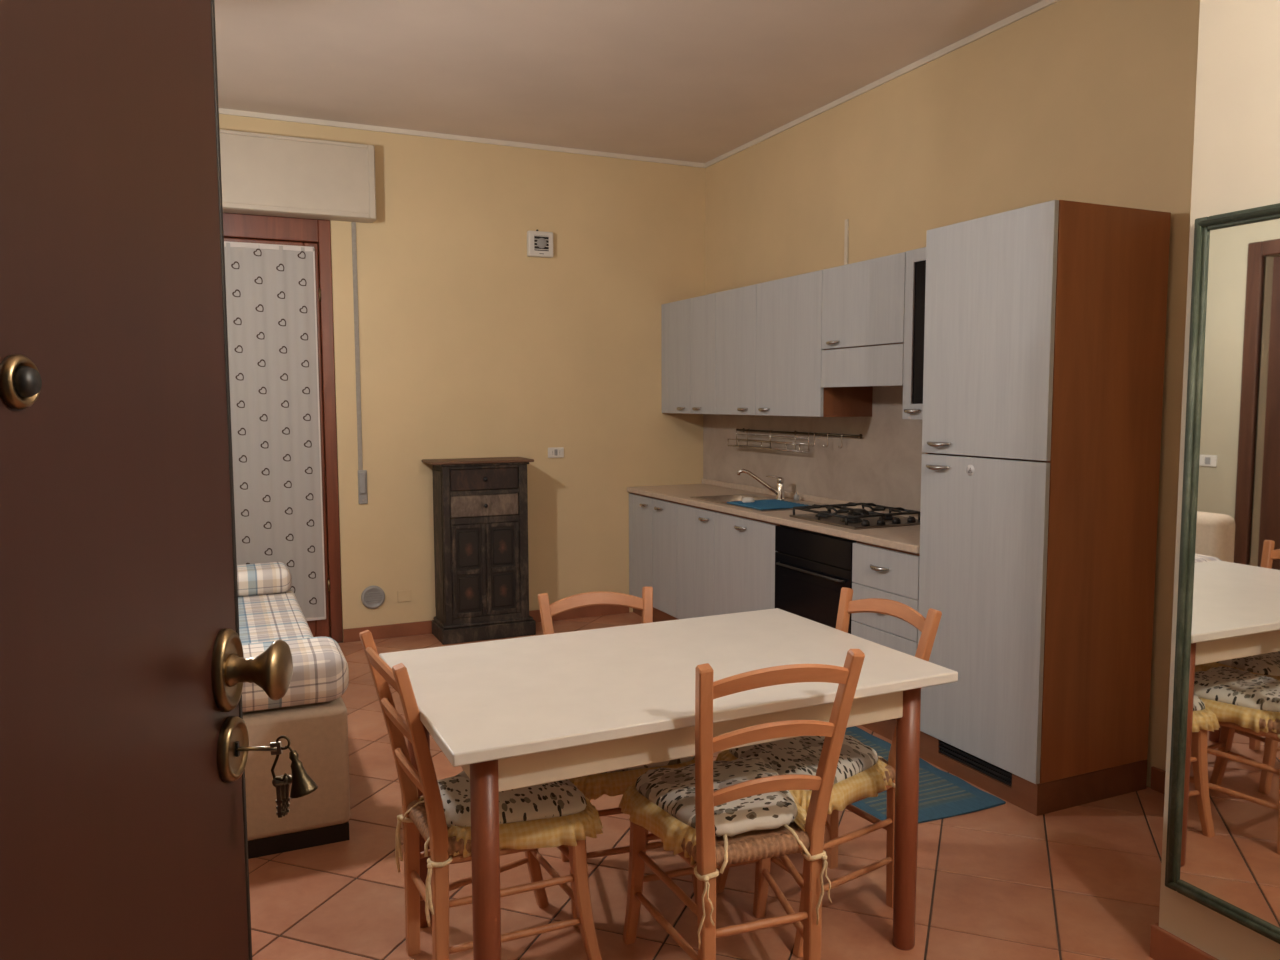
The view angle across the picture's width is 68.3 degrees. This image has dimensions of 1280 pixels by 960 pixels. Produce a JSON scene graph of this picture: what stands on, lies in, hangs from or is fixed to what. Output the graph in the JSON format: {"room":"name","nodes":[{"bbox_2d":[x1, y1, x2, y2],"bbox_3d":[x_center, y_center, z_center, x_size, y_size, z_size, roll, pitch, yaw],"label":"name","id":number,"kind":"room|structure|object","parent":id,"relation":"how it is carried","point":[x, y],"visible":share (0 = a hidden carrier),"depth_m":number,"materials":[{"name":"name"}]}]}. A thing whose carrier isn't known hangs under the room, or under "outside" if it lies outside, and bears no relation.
{"room":"eat-in kitchen","nodes":[
{"label":"eat-in kitchen","id":0,"kind":"room"},
{"bbox_2d":[219,114,704,641],"bbox_3d":[-1.740,-0.535,5.483,4.650,2.936,0.280,-2,5,-24],"label":"wall","id":1,"kind":"structure","parent":0,"point":[472,345],"depth_m":5.72,"materials":[{"name":"yellow paint"}]},
{"bbox_2d":[223,213,342,641],"bbox_3d":[-2.347,-0.250,5.178,1.292,2.422,0.182,-2,5,-24],"label":"door frame","id":2,"kind":"structure","parent":1,"relation":"in","point":[246,228],"depth_m":5.32,"materials":[{"name":"brown wood"}]},
{"bbox_2d":[224,241,325,620],"bbox_3d":[-2.039,-0.238,5.215,0.533,2.098,0.016,-2,5,-24],"label":"curtain","id":3,"kind":"object","parent":2,"relation":"hanging from","point":[271,288],"visible":0.76,"depth_m":5.21,"materials":[{"name":"fabric"}]},
{"bbox_2d":[220,129,375,222],"bbox_3d":[-2.288,-1.616,4.909,1.762,0.400,0.144,-2,5,-24],"label":"box","id":4,"kind":"object","parent":1,"relation":"attached to","point":[262,174],"visible":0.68,"depth_m":5.05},
{"bbox_2d":[351,222,367,503],"bbox_3d":[-1.597,-0.656,5.368,0.050,1.594,0.028,-2,5,-24],"label":"strap","id":5,"kind":"object","parent":1,"relation":"attached to","point":[362,474],"visible":1,"depth_m":5.38,"materials":[{"name":"grey fabric"}]},
{"bbox_2d":[361,586,384,608],"bbox_3d":[-1.555,0.685,5.501,0.136,0.136,0.022,-2,5,-24],"label":"air vent","id":6,"kind":"object","parent":1,"relation":"in","point":[372,597],"visible":1,"depth_m":5.49,"materials":[{"name":"grey plastic"}]},
{"bbox_2d":[397,590,410,601],"bbox_3d":[-1.395,0.687,5.584,0.080,0.070,0.005,-2,5,-24],"label":"blank cover plate","id":7,"kind":"object","parent":1,"relation":"attached to","point":[403,595],"visible":1,"depth_m":5.58,"materials":[{"name":"yellow paint"}]},
{"bbox_2d":[219,108,704,167],"bbox_3d":[-1.616,-1.975,5.259,4.500,0.027,0.012,-2,5,-24],"label":"trim","id":8,"kind":"structure","parent":1,"relation":"attached to","point":[221,110],"depth_m":5.48,"materials":[{"name":"white paint"}]},
{"bbox_2d":[343,605,628,642],"bbox_3d":[-0.893,0.867,5.823,1.803,0.078,0.013,-2,5,-24],"label":"baseboard","id":9,"kind":"structure","parent":1,"relation":"attached to","point":[422,627],"depth_m":5.63,"materials":[{"name":"ceramic"}]},
{"bbox_2d":[527,229,552,257],"bbox_3d":[-0.606,-1.442,5.741,0.160,0.166,0.052,-2,5,-24],"label":"wall fan","id":10,"kind":"object","parent":1,"relation":"attached to","point":[539,243],"visible":1,"depth_m":5.72,"materials":[{"name":"white plastic"}]},
{"bbox_2d":[548,447,563,457],"bbox_3d":[-0.526,-0.172,5.904,0.104,0.064,0.013,-2,5,-24],"label":"wall socket","id":11,"kind":"object","parent":1,"relation":"attached to","point":[555,452],"visible":1,"depth_m":5.90,"materials":[{"name":"white plastic"}]},
{"bbox_2d":[214,0,1041,162],"bbox_3d":[-0.500,-1.867,2.863,4.850,0.150,5.860,-2,5,-24],"label":"ceiling","id":12,"kind":"structure","parent":0,"point":[698,81],"depth_m":4.30,"materials":[{"name":"paint"}]},
{"bbox_2d":[248,612,1164,959],"bbox_3d":[-0.490,1.193,3.120,4.850,0.120,5.860,-2,5,-24],"label":"floor","id":13,"kind":"structure","parent":0,"point":[1006,881],"depth_m":2.69,"materials":[{"name":"tile"}]},
{"bbox_2d":[238,589,349,858],"bbox_3d":[-1.769,0.688,3.686,0.964,0.800,2.040,-2,5,-24],"label":"daybed","id":14,"kind":"object","parent":13,"relation":"on","point":[318,732],"visible":0.27,"depth_m":2.93,"materials":[{"name":"beige fabric"}]},
{"bbox_2d":[237,562,291,596],"bbox_3d":[-1.924,0.469,4.336,0.595,0.121,0.280,-2,5,-24],"label":"pillow","id":15,"kind":"object","parent":14,"relation":"on","point":[270,577],"visible":0.42,"depth_m":4.30,"materials":[{"name":"fabric"}]},
{"bbox_2d":[242,636,348,711],"bbox_3d":[-1.315,0.618,2.911,0.778,0.164,0.312,-2,5,-24],"label":"cushion","id":16,"kind":"object","parent":14,"relation":"on","point":[320,673],"visible":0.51,"depth_m":2.90,"materials":[{"name":"fabric"}]},
{"bbox_2d":[421,457,535,644],"bbox_3d":[-0.953,0.400,5.595,0.599,1.047,0.305,-2,5,-24],"label":"sideboard","id":17,"kind":"object","parent":13,"relation":"on","point":[480,505],"visible":1,"depth_m":5.48,"materials":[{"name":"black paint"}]},
{"bbox_2d":[359,630,601,959],"bbox_3d":[-0.394,0.787,2.305,0.501,0.833,0.393,-3,5,-28],"label":"dining chair","id":18,"kind":"object","parent":13,"relation":"on","point":[428,818],"visible":0.48,"depth_m":2.23,"materials":[{"name":"brown wood"}]},
{"bbox_2d":[395,771,602,926],"bbox_3d":[-0.348,0.867,2.336,0.444,0.256,0.431,-3,5,-28],"label":"cushion","id":19,"kind":"object","parent":18,"relation":"on","point":[557,813],"visible":0.58,"depth_m":2.21,"materials":[{"name":"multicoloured fabric"}]},
{"bbox_2d":[537,586,696,927],"bbox_3d":[-0.069,0.759,2.742,0.383,0.812,0.488,-2,5,-17],"label":"dining chair","id":20,"kind":"object","parent":13,"relation":"on","point":[547,610],"visible":0.02,"depth_m":2.89,"materials":[{"name":"brown wood"}]},
{"bbox_2d":[569,756,694,799],"bbox_3d":[-0.054,0.844,2.701,0.420,0.249,0.433,-2,5,-17],"label":"cushion","id":21,"kind":"object","parent":20,"relation":"on","point":[611,783],"visible":0.07,"depth_m":2.49,"materials":[{"name":"yellow fabric"}]},
{"bbox_2d":[629,493,679,621],"bbox_3d":[0.310,0.491,5.962,0.591,0.797,0.699,-2,5,-24],"label":"base unit","id":22,"kind":"object","parent":13,"relation":"on","point":[652,520],"visible":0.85,"depth_m":5.82,"materials":[{"name":"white wood"}]},
{"bbox_2d":[379,608,957,959],"bbox_3d":[0.046,0.825,2.434,1.253,0.724,0.796,-2,5,-25],"label":"dining table","id":23,"kind":"object","parent":13,"relation":"on","point":[513,713],"visible":0.74,"depth_m":2.22,"materials":[{"name":"beige laminate"}]},
{"bbox_2d":[677,501,731,618],"bbox_3d":[0.548,0.534,5.440,0.591,0.797,0.449,-2,5,-24],"label":"base unit","id":24,"kind":"object","parent":13,"relation":"on","point":[695,525],"visible":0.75,"depth_m":5.32,"materials":[{"name":"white wood"}]},
{"bbox_2d":[623,649,864,959],"bbox_3d":[0.224,0.779,2.228,0.405,0.858,0.516,-2,5,-19],"label":"dining chair","id":25,"kind":"object","parent":13,"relation":"on","point":[758,846],"visible":0.65,"depth_m":2.07,"materials":[{"name":"brown wood"}]},
{"bbox_2d":[618,756,831,949],"bbox_3d":[0.208,0.860,2.285,0.444,0.263,0.457,-2,5,-19],"label":"cushion","id":26,"kind":"object","parent":25,"relation":"on","point":[661,801],"visible":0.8,"depth_m":2.19,"materials":[{"name":"fabric"}]},
{"bbox_2d":[714,511,779,614],"bbox_3d":[0.767,0.574,4.960,0.591,0.797,0.606,-2,5,-24],"label":"base unit","id":27,"kind":"object","parent":13,"relation":"on","point":[744,547],"visible":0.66,"depth_m":4.84,"materials":[{"name":"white wood"}]},
{"bbox_2d":[775,525,855,633],"bbox_3d":[1.007,0.620,4.408,0.560,0.795,0.598,-2,5,-24],"label":"oven","id":28,"kind":"object","parent":13,"relation":"on","point":[812,568],"visible":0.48,"depth_m":4.28,"materials":[{"name":"black glass"}]},
{"bbox_2d":[716,587,941,957],"bbox_3d":[0.514,0.758,2.608,0.501,0.833,0.393,-3,6,-30],"label":"dining chair","id":29,"kind":"object","parent":13,"relation":"on","point":[928,626],"visible":0.13,"depth_m":2.58,"materials":[{"name":"brown wood"}]},
{"bbox_2d":[715,735,894,813],"bbox_3d":[0.470,0.843,2.590,0.444,0.256,0.431,-3,6,-30],"label":"cushion","id":30,"kind":"object","parent":29,"relation":"on","point":[858,775],"visible":0.48,"depth_m":2.48,"materials":[{"name":"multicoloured fabric"}]},
{"bbox_2d":[851,541,919,740],"bbox_3d":[1.226,0.657,3.953,0.591,0.797,0.412,-2,5,-24],"label":"base unit","id":31,"kind":"object","parent":13,"relation":"on","point":[881,572],"visible":0.26,"depth_m":3.83,"materials":[{"name":"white wood"}]},
{"bbox_2d":[627,479,919,553],"bbox_3d":[0.742,0.137,4.989,0.563,0.064,2.768,-2,5,-24],"label":"countertop","id":32,"kind":"structure","parent":31,"relation":"on","point":[903,538],"depth_m":4.76,"materials":[{"name":"beige laminate"}]},
{"bbox_2d":[690,494,825,511],"bbox_3d":[0.639,0.195,5.195,0.416,0.154,0.786,-2,5,-24],"label":"sink","id":33,"kind":"object","parent":32,"relation":"in","point":[721,499],"visible":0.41,"depth_m":5.46,"materials":[{"name":"metal"}]},
{"bbox_2d":[699,495,767,501],"bbox_3d":[0.541,0.184,5.340,0.307,0.152,0.387,-2,5,-24],"label":"basin","id":34,"kind":"object","parent":33,"relation":"in","point":[715,498],"depth_m":5.51,"materials":[{"name":"silver metal"}]},
{"bbox_2d":[726,499,810,509],"bbox_3d":[0.682,0.128,5.007,0.312,0.010,0.355,-2,5,-24],"label":"mat","id":35,"kind":"object","parent":33,"relation":"on","point":[771,503],"visible":0.95,"depth_m":4.96,"materials":[{"name":"blue fabric"}]},
{"bbox_2d":[742,497,754,502],"bbox_3d":[0.583,0.110,5.080,0.068,0.035,0.068,-2,5,-24],"label":"plug","id":36,"kind":"object","parent":35,"relation":"on","point":[745,499],"visible":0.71,"depth_m":5.06,"materials":[{"name":"white plastic"}]},
{"bbox_2d":[737,469,784,499],"bbox_3d":[0.682,0.022,5.320,0.274,0.169,0.052,1,5,17],"label":"mixer tap","id":37,"kind":"object","parent":32,"relation":"on","point":[779,492],"visible":0.99,"depth_m":5.29,"materials":[{"name":"silver metal"}]},
{"bbox_2d":[794,491,798,500],"bbox_3d":[0.869,0.088,5.236,0.031,0.050,0.032,-2,5,-24],"label":"bottle","id":38,"kind":"object","parent":32,"relation":"on","point":[796,497],"visible":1,"depth_m":5.22,"materials":[{"name":"grey plastic"}]},
{"bbox_2d":[789,502,919,529],"bbox_3d":[1.024,0.158,4.395,0.445,0.060,0.505,-2,5,-24],"label":"gas hob","id":39,"kind":"object","parent":32,"relation":"in","point":[851,518],"visible":1,"depth_m":4.31,"materials":[{"name":"metal"}]},
{"bbox_2d":[845,726,1005,822],"bbox_3d":[0.836,1.085,3.578,0.508,0.007,0.962,-2,5,-24],"label":"kitchen rug","id":40,"kind":"object","parent":13,"relation":"on","point":[942,794],"visible":0.29,"depth_m":3.30,"materials":[{"name":"fabric"}]},
{"bbox_2d":[918,200,1170,815],"bbox_3d":[1.424,0.086,3.439,0.572,2.019,0.593,-2,5,-24],"label":"tall cabinet","id":41,"kind":"object","parent":13,"relation":"on","point":[1045,327],"visible":0.98,"depth_m":3.21,"materials":[{"name":"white wood"}]},
{"bbox_2d":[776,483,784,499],"bbox_3d":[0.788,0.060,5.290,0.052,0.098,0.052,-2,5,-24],"label":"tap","id":42,"kind":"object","parent":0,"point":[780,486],"depth_m":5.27,"materials":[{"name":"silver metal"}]},
{"bbox_2d":[705,0,1199,786],"bbox_3d":[1.313,-0.473,4.628,0.200,2.936,4.366,-2,5,-24],"label":"wall","id":43,"kind":"structure","parent":0,"point":[1086,101],"depth_m":3.86,"materials":[{"name":"yellow paint"}]},
{"bbox_2d":[661,293,717,414],"bbox_3d":[0.420,-0.769,5.894,0.353,0.707,0.723,-2,5,-24],"label":"upper cabinet","id":44,"kind":"object","parent":43,"relation":"attached to","point":[688,325],"visible":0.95,"depth_m":5.80,"materials":[{"name":"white wood"}]},
{"bbox_2d":[715,284,758,415],"bbox_3d":[0.663,-0.725,5.359,0.353,0.707,0.451,-2,5,-24],"label":"upper cabinet","id":45,"kind":"object","parent":43,"relation":"attached to","point":[735,336],"visible":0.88,"depth_m":5.29,"materials":[{"name":"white wood"}]},
{"bbox_2d":[703,386,925,510],"bbox_3d":[1.002,-0.256,5.075,0.011,0.811,2.767,-2,5,-24],"label":"backsplash panel","id":46,"kind":"object","parent":43,"relation":"attached to","point":[882,467],"visible":0.21,"depth_m":5.02,"materials":[{"name":"grey stone"}]},
{"bbox_2d":[737,428,861,437],"bbox_3d":[0.867,-0.266,5.318,0.034,0.024,1.225,-2,5,-24],"label":"utensil rail","id":47,"kind":"object","parent":46,"relation":"attached to","point":[743,429],"visible":0.93,"depth_m":5.22,"materials":[{"name":"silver metal"}]},
{"bbox_2d":[728,428,810,452],"bbox_3d":[0.738,-0.236,5.491,0.076,0.115,0.790,-2,5,-24],"label":"wire rack","id":48,"kind":"object","parent":47,"relation":"hanging from","point":[747,434],"visible":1,"depth_m":5.47,"materials":[{"name":"silver metal"}]},
{"bbox_2d":[756,270,872,416],"bbox_3d":[0.881,-0.685,4.882,0.353,0.707,0.598,-2,5,-24],"label":"upper cabinet","id":49,"kind":"object","parent":43,"relation":"attached to","point":[789,349],"visible":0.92,"depth_m":4.75,"materials":[{"name":"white wood"}]},
{"bbox_2d":[844,219,848,264],"bbox_3d":[1.062,-1.189,4.855,0.013,0.299,0.022,-2,5,-24],"label":"cable cover","id":50,"kind":"object","parent":43,"relation":"attached to","point":[846,232],"visible":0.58,"depth_m":4.85,"materials":[{"name":"white plastic"}]},
{"bbox_2d":[821,252,905,386],"bbox_3d":[1.128,-0.712,4.334,0.353,0.563,0.593,-2,5,-24],"label":"upper cabinet","id":51,"kind":"object","parent":43,"relation":"attached to","point":[863,302],"visible":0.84,"depth_m":4.25,"materials":[{"name":"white wood"}]},
{"bbox_2d":[821,344,903,386],"bbox_3d":[1.007,-0.515,4.295,0.019,0.178,0.592,-2,5,-24],"label":"hood","id":52,"kind":"object","parent":51,"relation":"attached to","point":[842,365],"depth_m":4.27,"materials":[{"name":"grey wood"}]},
{"bbox_2d":[705,0,1060,167],"bbox_3d":[1.272,-1.907,4.330,0.012,0.027,4.074,-2,5,-24],"label":"trim","id":53,"kind":"structure","parent":43,"relation":"attached to","point":[1042,4],"depth_m":4.42,"materials":[{"name":"white paint"}]},
{"bbox_2d":[902,247,925,419],"bbox_3d":[1.333,-0.603,3.889,0.353,0.707,0.395,-2,5,-24],"label":"upper cabinet","id":54,"kind":"object","parent":43,"relation":"attached to","point":[915,264],"visible":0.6,"depth_m":3.96,"materials":[{"name":"grey wood"}]},
{"bbox_2d":[1150,766,1165,794],"bbox_3d":[1.973,1.089,3.053,0.013,0.082,0.700,-2,5,-24],"label":"baseboard","id":55,"kind":"structure","parent":43,"relation":"attached to","point":[1157,783],"depth_m":3.34,"materials":[{"name":"wood"}]},
{"bbox_2d":[1159,0,1279,959],"bbox_3d":[2.079,-0.241,1.833,1.124,2.936,1.374,-2,5,-24],"label":"wall partition","id":56,"kind":"structure","parent":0,"point":[1236,150],"depth_m":2.12,"materials":[{"name":"beige paint"}]},
{"bbox_2d":[1150,922,1218,959],"bbox_3d":[1.980,1.182,1.924,0.937,0.085,1.368,-2,5,-24],"label":"baseboard","id":57,"kind":"structure","parent":56,"relation":"attached to","point":[1164,945],"depth_m":2.30,"materials":[{"name":"ceramic"}]},
{"bbox_2d":[1165,203,1279,943],"bbox_3d":[1.435,0.222,1.886,0.038,1.590,0.754,-2,5,-24],"label":"wall mirror","id":58,"kind":"object","parent":56,"relation":"attached to","point":[1223,845],"visible":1,"depth_m":2.12,"materials":[{"name":"clear glass"}]},
{"bbox_3d":[0.692,-0.114,0.388,4.850,2.936,0.120,-2,5,-24],"label":"wall","id":59,"kind":"structure","parent":0,"visible":0},
{"bbox_2d":[0,0,292,959],"bbox_3d":[-0.400,0.296,0.487,0.116,2.092,0.942,0,5,0],"label":"door","id":60,"kind":"structure","parent":59,"relation":"in","point":[124,669],"depth_m":0.72,"materials":[{"name":"brown wood"}]},
{"bbox_2d":[236,735,317,817],"bbox_3d":[-0.356,0.292,0.926,0.077,0.083,0.026,0,5,0],"label":"bunch","id":61,"kind":"object","parent":60,"relation":"hanging from","point":[302,783],"visible":1,"depth_m":0.92,"materials":[{"name":"metal"}]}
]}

